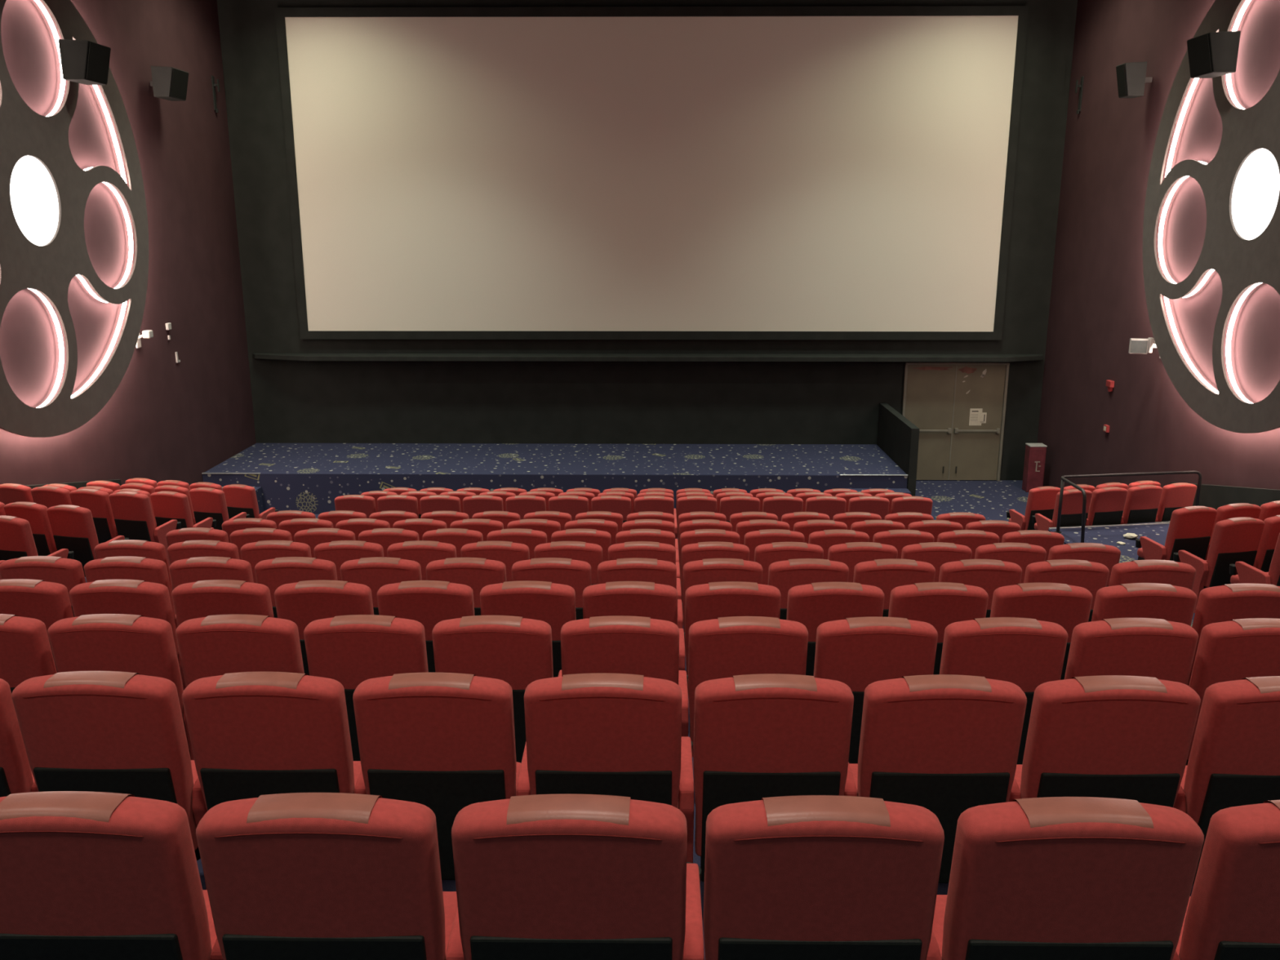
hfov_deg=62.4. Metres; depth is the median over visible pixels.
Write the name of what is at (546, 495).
seat
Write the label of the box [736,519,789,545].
seat
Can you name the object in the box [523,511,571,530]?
seat
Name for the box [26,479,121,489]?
baseboard
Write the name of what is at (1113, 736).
seat
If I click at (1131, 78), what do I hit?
speaker
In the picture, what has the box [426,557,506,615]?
seat
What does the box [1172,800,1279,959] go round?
seat
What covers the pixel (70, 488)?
seat
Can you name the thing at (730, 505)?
seat
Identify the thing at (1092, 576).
seat
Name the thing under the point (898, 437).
wall
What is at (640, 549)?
seat
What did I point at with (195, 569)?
seat
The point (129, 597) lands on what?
seat
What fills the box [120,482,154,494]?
seat
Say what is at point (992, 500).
floor
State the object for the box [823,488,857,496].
seat
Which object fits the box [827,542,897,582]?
seat
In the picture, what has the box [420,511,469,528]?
seat
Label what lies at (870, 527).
seat
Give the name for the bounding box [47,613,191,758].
seat
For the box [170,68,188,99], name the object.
grille
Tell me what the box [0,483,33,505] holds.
seat
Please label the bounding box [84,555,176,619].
seat
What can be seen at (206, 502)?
seat
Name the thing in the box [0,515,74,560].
seat
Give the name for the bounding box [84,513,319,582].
floor
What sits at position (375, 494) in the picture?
seat
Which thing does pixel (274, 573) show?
seat
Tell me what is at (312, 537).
seat
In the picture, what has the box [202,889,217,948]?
seat cushion
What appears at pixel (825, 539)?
seat
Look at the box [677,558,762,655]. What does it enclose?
seat
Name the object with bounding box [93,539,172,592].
seat
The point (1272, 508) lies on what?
seat
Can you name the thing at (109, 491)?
seat
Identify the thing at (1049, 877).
seat
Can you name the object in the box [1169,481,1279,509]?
baseboard
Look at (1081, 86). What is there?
bracket
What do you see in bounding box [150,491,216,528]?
seat
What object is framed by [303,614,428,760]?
seat
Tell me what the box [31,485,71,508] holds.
seat
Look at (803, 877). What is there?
seat
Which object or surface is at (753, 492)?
seat
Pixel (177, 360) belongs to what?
bracket
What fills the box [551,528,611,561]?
seat
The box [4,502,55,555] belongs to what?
seat
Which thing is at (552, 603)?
seat
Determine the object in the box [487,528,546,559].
seat
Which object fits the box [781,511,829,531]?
seat
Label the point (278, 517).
seat
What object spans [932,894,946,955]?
armrest
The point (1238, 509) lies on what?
seat
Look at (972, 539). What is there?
seat
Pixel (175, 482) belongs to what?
seat
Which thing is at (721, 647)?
seat
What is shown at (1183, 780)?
armrest
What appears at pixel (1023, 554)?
seat
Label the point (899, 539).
seat
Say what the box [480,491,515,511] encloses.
seat
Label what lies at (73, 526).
seat
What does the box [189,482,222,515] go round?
seat
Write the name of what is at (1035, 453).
box
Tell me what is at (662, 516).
seat
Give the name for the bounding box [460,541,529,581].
seat
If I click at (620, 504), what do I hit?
seat
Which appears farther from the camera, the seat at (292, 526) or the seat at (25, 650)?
the seat at (292, 526)
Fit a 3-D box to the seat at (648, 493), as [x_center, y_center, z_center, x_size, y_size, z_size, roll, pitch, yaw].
[0.196,0.649,15.550,0.590,1.105,0.642,0,14,1]
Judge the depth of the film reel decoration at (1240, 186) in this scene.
14.04 m
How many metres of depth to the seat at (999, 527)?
10.41 m
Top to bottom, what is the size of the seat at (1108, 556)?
1.105 m
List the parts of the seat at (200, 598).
armrest, backrest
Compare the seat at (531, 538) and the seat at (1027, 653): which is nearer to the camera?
the seat at (1027, 653)
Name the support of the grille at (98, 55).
attached to the speaker at (85, 62)
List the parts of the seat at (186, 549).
backrest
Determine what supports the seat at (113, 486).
on the floor at (316, 514)
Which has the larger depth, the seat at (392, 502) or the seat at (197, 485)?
the seat at (197, 485)
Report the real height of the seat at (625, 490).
1.105 m
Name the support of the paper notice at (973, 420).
attached to the door
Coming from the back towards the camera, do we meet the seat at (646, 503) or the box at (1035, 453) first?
the box at (1035, 453)
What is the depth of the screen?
20.05 m
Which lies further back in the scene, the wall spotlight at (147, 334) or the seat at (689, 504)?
the wall spotlight at (147, 334)
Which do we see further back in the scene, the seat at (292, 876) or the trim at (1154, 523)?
the trim at (1154, 523)
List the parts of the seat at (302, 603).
backrest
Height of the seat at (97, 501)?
1.105 m
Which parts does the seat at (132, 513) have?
backrest, armrest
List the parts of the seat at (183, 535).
backrest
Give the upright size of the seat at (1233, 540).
1.105 m
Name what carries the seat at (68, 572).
on the floor at (447, 885)
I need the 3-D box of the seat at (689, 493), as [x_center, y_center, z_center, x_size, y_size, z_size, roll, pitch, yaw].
[0.766,0.651,15.544,0.590,1.105,0.642,0,14,1]
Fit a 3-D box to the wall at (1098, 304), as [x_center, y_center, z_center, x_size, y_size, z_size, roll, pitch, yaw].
[7.976,-1.657,7.925,0.200,10.300,25.550,0,14,1]
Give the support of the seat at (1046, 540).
on the floor at (447, 885)
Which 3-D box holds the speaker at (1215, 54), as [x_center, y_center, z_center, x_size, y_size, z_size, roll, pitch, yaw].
[7.513,-5.570,13.843,0.476,0.499,0.600,0,14,1]
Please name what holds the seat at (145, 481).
on the floor at (316, 514)
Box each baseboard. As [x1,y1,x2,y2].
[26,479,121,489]
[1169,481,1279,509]
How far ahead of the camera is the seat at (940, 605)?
5.80 m
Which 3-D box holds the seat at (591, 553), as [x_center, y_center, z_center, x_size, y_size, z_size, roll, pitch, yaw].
[-0.582,0.959,8.540,0.590,1.105,0.642,0,14,1]
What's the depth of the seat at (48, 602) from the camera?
5.85 m
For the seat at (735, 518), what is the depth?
11.60 m
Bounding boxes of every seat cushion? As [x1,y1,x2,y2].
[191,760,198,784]
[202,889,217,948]
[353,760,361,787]
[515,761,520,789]
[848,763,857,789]
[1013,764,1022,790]
[1034,522,1038,529]
[1137,546,1164,558]
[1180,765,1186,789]
[1230,572,1268,583]
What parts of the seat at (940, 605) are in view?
backrest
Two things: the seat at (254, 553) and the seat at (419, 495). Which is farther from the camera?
the seat at (419, 495)
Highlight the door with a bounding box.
[902,362,1009,480]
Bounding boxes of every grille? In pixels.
[86,42,111,83]
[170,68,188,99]
[1115,64,1126,97]
[1186,34,1211,76]
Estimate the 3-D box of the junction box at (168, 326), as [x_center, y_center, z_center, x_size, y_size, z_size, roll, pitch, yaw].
[-7.819,-2.468,17.531,0.050,0.275,0.120,0,14,1]
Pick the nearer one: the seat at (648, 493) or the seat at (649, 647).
the seat at (649, 647)
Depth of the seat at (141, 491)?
13.38 m
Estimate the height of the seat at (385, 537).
1.105 m
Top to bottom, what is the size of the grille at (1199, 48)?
0.447 m
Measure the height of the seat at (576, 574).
1.105 m
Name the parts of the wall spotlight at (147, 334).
wall plate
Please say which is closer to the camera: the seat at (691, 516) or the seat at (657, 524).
the seat at (657, 524)
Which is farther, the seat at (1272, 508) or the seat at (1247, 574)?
the seat at (1272, 508)
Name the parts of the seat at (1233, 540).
armrest, backrest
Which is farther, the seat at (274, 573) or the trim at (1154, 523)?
the trim at (1154, 523)
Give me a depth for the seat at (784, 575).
6.96 m
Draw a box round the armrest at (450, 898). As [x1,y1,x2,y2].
[442,891,457,954]
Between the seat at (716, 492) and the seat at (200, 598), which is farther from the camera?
the seat at (716, 492)
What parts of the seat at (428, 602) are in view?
backrest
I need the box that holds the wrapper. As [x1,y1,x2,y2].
[1123,533,1137,537]
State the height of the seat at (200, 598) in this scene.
1.105 m
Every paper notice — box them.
[968,408,982,425]
[977,412,986,422]
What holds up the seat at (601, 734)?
on the floor at (447, 885)
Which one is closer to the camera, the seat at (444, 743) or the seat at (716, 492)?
the seat at (444, 743)
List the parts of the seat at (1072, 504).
armrest, backrest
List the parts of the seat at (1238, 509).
armrest, backrest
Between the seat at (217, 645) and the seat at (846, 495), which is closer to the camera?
the seat at (217, 645)
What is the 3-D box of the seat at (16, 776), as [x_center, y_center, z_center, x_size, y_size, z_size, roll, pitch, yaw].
[-2.430,1.127,3.905,0.590,1.105,0.642,0,14,1]
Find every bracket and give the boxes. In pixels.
[174,351,180,362]
[211,75,220,112]
[1075,75,1084,114]
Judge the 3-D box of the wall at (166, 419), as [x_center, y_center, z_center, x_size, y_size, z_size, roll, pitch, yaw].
[-8.043,-1.697,8.089,0.200,10.300,25.550,0,14,1]
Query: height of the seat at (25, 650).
1.105 m
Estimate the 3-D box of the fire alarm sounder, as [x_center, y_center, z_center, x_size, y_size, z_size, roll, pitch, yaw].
[7.943,-1.587,17.853,0.070,0.190,0.180,0,14,1]
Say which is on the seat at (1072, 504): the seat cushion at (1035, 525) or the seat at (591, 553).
the seat cushion at (1035, 525)
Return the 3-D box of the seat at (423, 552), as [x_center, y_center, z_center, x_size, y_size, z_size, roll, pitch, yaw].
[-1.722,0.956,8.551,0.590,1.105,0.642,0,14,1]
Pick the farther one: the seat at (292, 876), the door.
the door
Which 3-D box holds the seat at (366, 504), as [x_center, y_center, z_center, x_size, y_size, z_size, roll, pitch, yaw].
[-3.829,0.680,14.417,0.590,1.105,0.642,0,14,1]
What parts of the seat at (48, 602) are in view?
backrest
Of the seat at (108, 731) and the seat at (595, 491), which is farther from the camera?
the seat at (595, 491)
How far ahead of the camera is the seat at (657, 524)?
10.45 m
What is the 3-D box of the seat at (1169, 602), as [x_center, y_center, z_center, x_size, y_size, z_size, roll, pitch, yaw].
[2.769,1.054,6.178,0.590,1.105,0.642,0,14,1]
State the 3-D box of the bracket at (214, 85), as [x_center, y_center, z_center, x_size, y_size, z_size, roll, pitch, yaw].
[-7.758,-7.068,19.357,0.110,0.640,0.100,0,14,1]
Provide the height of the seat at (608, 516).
1.105 m
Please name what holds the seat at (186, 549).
on the floor at (447, 885)
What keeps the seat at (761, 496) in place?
on the floor at (447, 885)
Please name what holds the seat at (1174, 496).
on the floor at (992, 500)
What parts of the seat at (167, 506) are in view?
backrest, armrest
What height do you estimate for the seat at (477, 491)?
1.105 m
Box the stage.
[201,443,911,514]
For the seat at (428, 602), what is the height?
1.105 m
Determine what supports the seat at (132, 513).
on the floor at (316, 514)
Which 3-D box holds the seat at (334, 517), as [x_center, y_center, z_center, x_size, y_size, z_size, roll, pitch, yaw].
[-3.329,0.823,12.058,0.590,1.105,0.642,0,14,1]
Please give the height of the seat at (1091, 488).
1.105 m
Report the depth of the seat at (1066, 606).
5.79 m
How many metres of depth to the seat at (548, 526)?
10.46 m
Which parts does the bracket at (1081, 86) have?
arm, wall plate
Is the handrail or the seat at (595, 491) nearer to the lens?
the handrail
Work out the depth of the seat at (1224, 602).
5.78 m
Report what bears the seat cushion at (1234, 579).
on the seat at (1247, 574)
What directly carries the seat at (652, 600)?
on the floor at (447, 885)
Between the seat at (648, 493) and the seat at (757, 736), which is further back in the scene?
the seat at (648, 493)
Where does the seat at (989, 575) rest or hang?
on the floor at (447, 885)
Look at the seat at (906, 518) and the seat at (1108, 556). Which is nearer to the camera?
the seat at (1108, 556)
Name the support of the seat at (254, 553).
on the floor at (447, 885)
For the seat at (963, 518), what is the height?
1.105 m
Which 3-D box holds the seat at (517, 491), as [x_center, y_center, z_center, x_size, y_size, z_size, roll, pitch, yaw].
[-2.050,0.603,16.747,0.590,1.105,0.642,0,14,1]
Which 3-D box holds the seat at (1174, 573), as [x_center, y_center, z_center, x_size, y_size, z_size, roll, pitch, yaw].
[3.402,1.012,7.334,0.646,1.105,0.626,0,14,1]
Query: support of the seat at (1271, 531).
on the floor at (992, 500)
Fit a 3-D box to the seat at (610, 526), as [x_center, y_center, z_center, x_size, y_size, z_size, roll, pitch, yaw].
[-0.514,0.873,10.866,0.590,1.105,0.642,0,14,1]
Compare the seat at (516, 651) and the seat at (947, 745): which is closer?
the seat at (947, 745)
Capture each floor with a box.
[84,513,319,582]
[196,482,1195,959]
[915,480,1169,544]
[1050,524,1168,563]
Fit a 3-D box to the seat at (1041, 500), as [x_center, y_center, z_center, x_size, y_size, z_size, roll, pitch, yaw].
[5.793,0.580,15.625,0.549,1.105,0.640,-3,14,-12]
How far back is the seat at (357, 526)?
10.48 m
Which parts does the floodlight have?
arm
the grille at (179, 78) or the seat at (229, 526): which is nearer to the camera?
the seat at (229, 526)
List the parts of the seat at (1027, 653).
backrest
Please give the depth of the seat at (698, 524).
10.45 m
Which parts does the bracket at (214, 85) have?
wall plate, arm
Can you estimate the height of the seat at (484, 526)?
1.105 m
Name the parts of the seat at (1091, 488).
backrest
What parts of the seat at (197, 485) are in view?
backrest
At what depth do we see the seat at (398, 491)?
16.35 m
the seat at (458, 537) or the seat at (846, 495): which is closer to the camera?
the seat at (458, 537)
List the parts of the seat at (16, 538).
backrest, armrest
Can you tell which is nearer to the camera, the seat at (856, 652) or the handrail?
the seat at (856, 652)
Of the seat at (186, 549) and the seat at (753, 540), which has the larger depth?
the seat at (753, 540)
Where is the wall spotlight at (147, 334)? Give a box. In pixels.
[135,329,153,348]
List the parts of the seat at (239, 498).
backrest, armrest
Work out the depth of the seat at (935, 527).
10.42 m
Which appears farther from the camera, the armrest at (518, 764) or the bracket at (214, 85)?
the bracket at (214, 85)
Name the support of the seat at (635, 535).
on the floor at (447, 885)
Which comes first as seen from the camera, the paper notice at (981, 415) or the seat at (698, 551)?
the seat at (698, 551)
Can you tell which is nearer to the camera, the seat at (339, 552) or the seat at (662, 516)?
the seat at (339, 552)
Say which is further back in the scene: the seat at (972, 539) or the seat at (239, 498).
the seat at (239, 498)
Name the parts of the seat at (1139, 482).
backrest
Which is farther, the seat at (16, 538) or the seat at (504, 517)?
the seat at (504, 517)
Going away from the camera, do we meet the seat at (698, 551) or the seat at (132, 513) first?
the seat at (698, 551)
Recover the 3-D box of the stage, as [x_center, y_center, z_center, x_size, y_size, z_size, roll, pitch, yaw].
[-1.525,0.010,19.906,12.590,0.751,3.265,0,14,1]
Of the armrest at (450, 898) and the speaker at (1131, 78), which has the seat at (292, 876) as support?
the armrest at (450, 898)
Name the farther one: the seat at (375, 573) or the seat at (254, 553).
the seat at (254, 553)
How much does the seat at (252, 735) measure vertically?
1.105 m
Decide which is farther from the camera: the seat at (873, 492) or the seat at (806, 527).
the seat at (873, 492)
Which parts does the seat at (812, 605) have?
backrest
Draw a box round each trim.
[252,353,1043,362]
[1048,522,1169,529]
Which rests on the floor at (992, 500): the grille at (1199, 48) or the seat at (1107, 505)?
the seat at (1107, 505)
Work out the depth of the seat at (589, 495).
15.16 m
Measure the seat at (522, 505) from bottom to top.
1.105 m
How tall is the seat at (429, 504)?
1.105 m
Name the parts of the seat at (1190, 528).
armrest, backrest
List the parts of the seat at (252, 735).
armrest, backrest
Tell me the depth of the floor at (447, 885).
4.35 m
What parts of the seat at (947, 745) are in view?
armrest, backrest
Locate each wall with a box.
[0,0,256,485]
[217,0,1077,479]
[876,403,919,496]
[1037,0,1279,489]
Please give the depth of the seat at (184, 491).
14.36 m
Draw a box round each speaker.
[57,39,111,84]
[149,66,188,101]
[1115,61,1152,97]
[1186,31,1240,78]
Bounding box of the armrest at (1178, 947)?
[1175,896,1191,955]
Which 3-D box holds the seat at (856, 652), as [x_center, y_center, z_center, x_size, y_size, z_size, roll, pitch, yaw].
[1.024,1.092,5.033,0.590,1.105,0.642,0,14,1]
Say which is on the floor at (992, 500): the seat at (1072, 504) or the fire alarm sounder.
the seat at (1072, 504)
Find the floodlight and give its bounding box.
[1128,337,1160,358]
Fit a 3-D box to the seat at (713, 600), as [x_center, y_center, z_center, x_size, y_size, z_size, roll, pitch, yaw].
[0.489,1.048,6.202,0.590,1.105,0.642,0,14,1]
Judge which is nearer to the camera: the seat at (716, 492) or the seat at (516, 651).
the seat at (516, 651)
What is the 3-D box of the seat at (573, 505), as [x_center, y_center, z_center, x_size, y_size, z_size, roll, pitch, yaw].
[-0.979,0.688,14.388,0.590,1.105,0.642,0,14,1]
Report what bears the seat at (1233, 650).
on the floor at (447, 885)
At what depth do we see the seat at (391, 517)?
11.64 m
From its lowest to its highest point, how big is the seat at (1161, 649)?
1.105 m
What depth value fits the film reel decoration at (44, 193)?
14.05 m
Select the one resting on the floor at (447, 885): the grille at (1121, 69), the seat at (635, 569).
the seat at (635, 569)
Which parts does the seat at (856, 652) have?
backrest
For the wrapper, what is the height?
0.069 m
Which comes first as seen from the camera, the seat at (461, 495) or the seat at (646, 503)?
the seat at (646, 503)
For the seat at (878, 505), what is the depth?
13.96 m
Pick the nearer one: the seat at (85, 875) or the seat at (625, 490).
the seat at (85, 875)
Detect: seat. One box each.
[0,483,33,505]
[0,502,5,515]
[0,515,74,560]
[0,555,85,617]
[0,578,73,671]
[0,613,57,693]
[0,678,35,796]
[0,791,217,959]
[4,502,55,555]
[11,671,200,860]
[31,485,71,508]
[42,484,76,491]
[46,504,128,577]
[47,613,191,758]
[69,488,116,543]
[69,579,178,657]
[77,485,113,494]
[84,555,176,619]
[86,480,119,491]
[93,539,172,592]
[108,491,181,566]
[113,488,156,528]
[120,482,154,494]
[124,477,157,488]
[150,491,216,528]
[154,484,194,524]
[157,480,190,490]
[165,527,228,591]
[167,539,239,613]
[168,556,253,628]
[171,579,274,690]
[175,613,304,759]
[182,671,361,889]
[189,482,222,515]
[189,487,249,529]
[195,792,457,959]
[222,484,277,519]
[222,518,276,542]
[230,527,292,559]
[240,540,311,582]
[254,556,337,617]
[266,510,315,529]
[274,580,373,675]
[278,518,333,542]
[293,528,355,557]
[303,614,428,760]
[313,540,383,580]
[317,510,366,528]
[334,494,376,518]
[335,518,390,540]
[340,556,422,615]
[352,672,520,879]
[358,528,419,557]
[360,490,397,512]
[368,511,417,528]
[377,494,418,518]
[377,580,475,672]
[383,487,416,494]
[386,540,456,580]
[392,518,446,540]
[400,490,436,518]
[419,494,461,515]
[420,487,453,494]
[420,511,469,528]
[422,528,483,557]
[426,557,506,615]
[431,615,553,763]
[440,490,475,512]
[445,794,687,959]
[449,518,503,541]
[457,487,489,495]
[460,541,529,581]
[462,494,503,519]
[471,511,519,528]
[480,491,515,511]
[480,580,576,677]
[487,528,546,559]
[493,487,526,495]
[505,495,546,519]
[507,519,560,542]
[511,557,591,619]
[515,673,681,808]
[518,491,555,511]
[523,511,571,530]
[529,487,563,496]
[533,541,602,585]
[548,495,588,520]
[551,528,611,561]
[558,491,594,511]
[558,615,679,684]
[564,519,617,545]
[566,488,599,497]
[575,511,622,532]
[582,581,677,625]
[591,495,631,523]
[597,491,634,513]
[597,557,676,589]
[602,488,636,499]
[608,541,675,564]
[615,528,675,546]
[622,519,675,534]
[626,511,674,523]
[634,495,674,515]
[637,491,673,498]
[640,488,673,494]
[673,488,710,513]
[673,491,713,525]
[674,495,716,541]
[675,511,726,551]
[675,519,732,579]
[675,528,739,591]
[676,541,749,616]
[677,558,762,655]
[677,673,853,881]
[678,616,808,757]
[679,581,781,691]
[682,795,944,959]
[712,488,746,497]
[715,491,753,513]
[720,495,759,522]
[729,511,777,532]
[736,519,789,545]
[744,528,804,561]
[750,488,784,497]
[754,542,823,585]
[755,491,792,511]
[762,495,803,521]
[768,558,848,619]
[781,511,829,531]
[786,488,820,497]
[786,582,884,675]
[793,520,847,543]
[795,492,832,511]
[804,496,846,519]
[808,529,869,559]
[813,616,937,764]
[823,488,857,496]
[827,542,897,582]
[832,511,881,529]
[835,492,871,512]
[844,674,1026,883]
[848,496,889,519]
[850,520,905,542]
[853,559,935,617]
[860,488,894,496]
[872,529,934,559]
[875,492,911,514]
[884,511,933,529]
[888,582,988,674]
[890,496,932,515]
[901,542,972,582]
[907,520,962,542]
[926,796,1204,959]
[936,512,985,529]
[937,529,999,559]
[938,559,1022,617]
[939,617,1067,764]
[965,520,1020,542]
[974,542,1046,583]
[990,582,1092,679]
[1001,529,1064,560]
[1006,486,1060,530]
[1008,675,1200,807]
[1023,559,1109,622]
[1031,488,1092,530]
[1048,542,1120,586]
[1063,484,1095,517]
[1064,617,1198,685]
[1085,486,1128,525]
[1091,582,1196,626]
[1095,482,1128,489]
[1108,560,1195,590]
[1120,484,1162,524]
[1122,480,1160,514]
[1135,506,1217,562]
[1155,482,1196,521]
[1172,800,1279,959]
[1173,517,1264,613]
[1173,675,1279,884]
[1185,617,1279,765]
[1187,583,1279,685]
[1204,502,1261,559]
[1229,533,1279,586]
[1253,515,1279,572]
[1258,500,1279,520]
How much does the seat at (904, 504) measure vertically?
1.105 m
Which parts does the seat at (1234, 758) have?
armrest, backrest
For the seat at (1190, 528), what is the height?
1.105 m
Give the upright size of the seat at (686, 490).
1.105 m
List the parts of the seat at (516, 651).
backrest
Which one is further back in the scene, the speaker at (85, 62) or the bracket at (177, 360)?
the bracket at (177, 360)
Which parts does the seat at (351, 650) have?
backrest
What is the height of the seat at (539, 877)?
1.105 m
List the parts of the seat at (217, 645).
armrest, backrest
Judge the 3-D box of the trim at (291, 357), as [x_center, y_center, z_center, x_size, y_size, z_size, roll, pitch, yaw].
[0.121,-2.403,20.740,15.691,0.100,0.470,0,14,1]
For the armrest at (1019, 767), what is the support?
on the seat at (1113, 736)
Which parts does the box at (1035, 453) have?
lid, door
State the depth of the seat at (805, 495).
15.12 m
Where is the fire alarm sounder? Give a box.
[1106,379,1114,391]
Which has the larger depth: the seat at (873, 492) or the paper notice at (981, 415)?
the paper notice at (981, 415)
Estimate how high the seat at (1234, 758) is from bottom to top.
1.105 m
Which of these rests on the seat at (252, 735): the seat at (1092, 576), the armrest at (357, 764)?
the armrest at (357, 764)
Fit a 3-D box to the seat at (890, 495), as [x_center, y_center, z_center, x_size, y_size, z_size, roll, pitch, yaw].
[3.645,0.658,15.513,0.646,1.105,0.626,0,14,1]
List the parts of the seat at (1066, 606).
backrest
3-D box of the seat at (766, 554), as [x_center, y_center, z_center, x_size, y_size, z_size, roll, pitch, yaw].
[1.127,0.963,8.522,0.590,1.105,0.642,0,14,1]
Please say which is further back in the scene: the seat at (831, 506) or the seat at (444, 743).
the seat at (831, 506)
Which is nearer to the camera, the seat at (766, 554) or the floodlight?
the seat at (766, 554)
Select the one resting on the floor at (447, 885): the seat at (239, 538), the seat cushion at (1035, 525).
the seat at (239, 538)
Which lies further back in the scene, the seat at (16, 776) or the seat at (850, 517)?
the seat at (850, 517)
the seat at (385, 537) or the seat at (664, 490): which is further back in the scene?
the seat at (664, 490)
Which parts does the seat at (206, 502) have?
backrest, armrest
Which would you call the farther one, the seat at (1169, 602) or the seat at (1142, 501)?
the seat at (1142, 501)
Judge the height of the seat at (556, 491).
1.105 m
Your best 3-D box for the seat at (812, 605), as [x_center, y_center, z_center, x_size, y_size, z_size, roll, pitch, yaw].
[1.059,1.049,6.196,0.590,1.105,0.642,0,14,1]
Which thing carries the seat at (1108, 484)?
on the floor at (992, 500)
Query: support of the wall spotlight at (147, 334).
attached to the wall at (166, 419)
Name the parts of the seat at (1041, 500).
armrest, backrest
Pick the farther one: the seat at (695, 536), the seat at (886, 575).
the seat at (695, 536)
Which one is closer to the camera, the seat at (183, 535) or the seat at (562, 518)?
the seat at (183, 535)
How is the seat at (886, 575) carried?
on the floor at (447, 885)
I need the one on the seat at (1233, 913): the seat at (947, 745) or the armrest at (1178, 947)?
the armrest at (1178, 947)
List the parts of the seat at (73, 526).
backrest, armrest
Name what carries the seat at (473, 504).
on the floor at (447, 885)
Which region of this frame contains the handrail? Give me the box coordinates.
[1053,470,1201,542]
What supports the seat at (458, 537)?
on the floor at (447, 885)
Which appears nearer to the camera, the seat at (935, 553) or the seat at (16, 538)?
the seat at (935, 553)
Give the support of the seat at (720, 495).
on the floor at (447, 885)
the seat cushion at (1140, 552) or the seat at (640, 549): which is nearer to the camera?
the seat at (640, 549)
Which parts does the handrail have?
post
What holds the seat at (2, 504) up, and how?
on the floor at (316, 514)
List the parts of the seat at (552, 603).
backrest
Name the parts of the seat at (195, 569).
armrest, backrest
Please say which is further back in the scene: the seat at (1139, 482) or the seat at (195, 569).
the seat at (1139, 482)
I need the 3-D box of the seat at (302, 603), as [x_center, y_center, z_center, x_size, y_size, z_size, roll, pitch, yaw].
[-1.791,1.042,6.225,0.590,1.105,0.642,0,14,1]
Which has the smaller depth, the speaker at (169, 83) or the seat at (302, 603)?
the seat at (302, 603)
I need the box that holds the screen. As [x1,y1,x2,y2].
[275,5,1028,340]
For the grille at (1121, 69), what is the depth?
16.44 m
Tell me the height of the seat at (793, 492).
1.105 m
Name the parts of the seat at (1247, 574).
armrest, backrest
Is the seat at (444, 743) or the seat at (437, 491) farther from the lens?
the seat at (437, 491)
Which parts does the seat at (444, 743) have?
armrest, backrest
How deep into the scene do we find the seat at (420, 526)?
10.47 m
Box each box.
[165,322,171,339]
[1022,443,1047,492]
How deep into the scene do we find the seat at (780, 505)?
13.97 m
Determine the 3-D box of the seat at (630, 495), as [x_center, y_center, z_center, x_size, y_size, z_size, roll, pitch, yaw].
[-0.374,0.648,15.556,0.590,1.105,0.642,0,14,1]

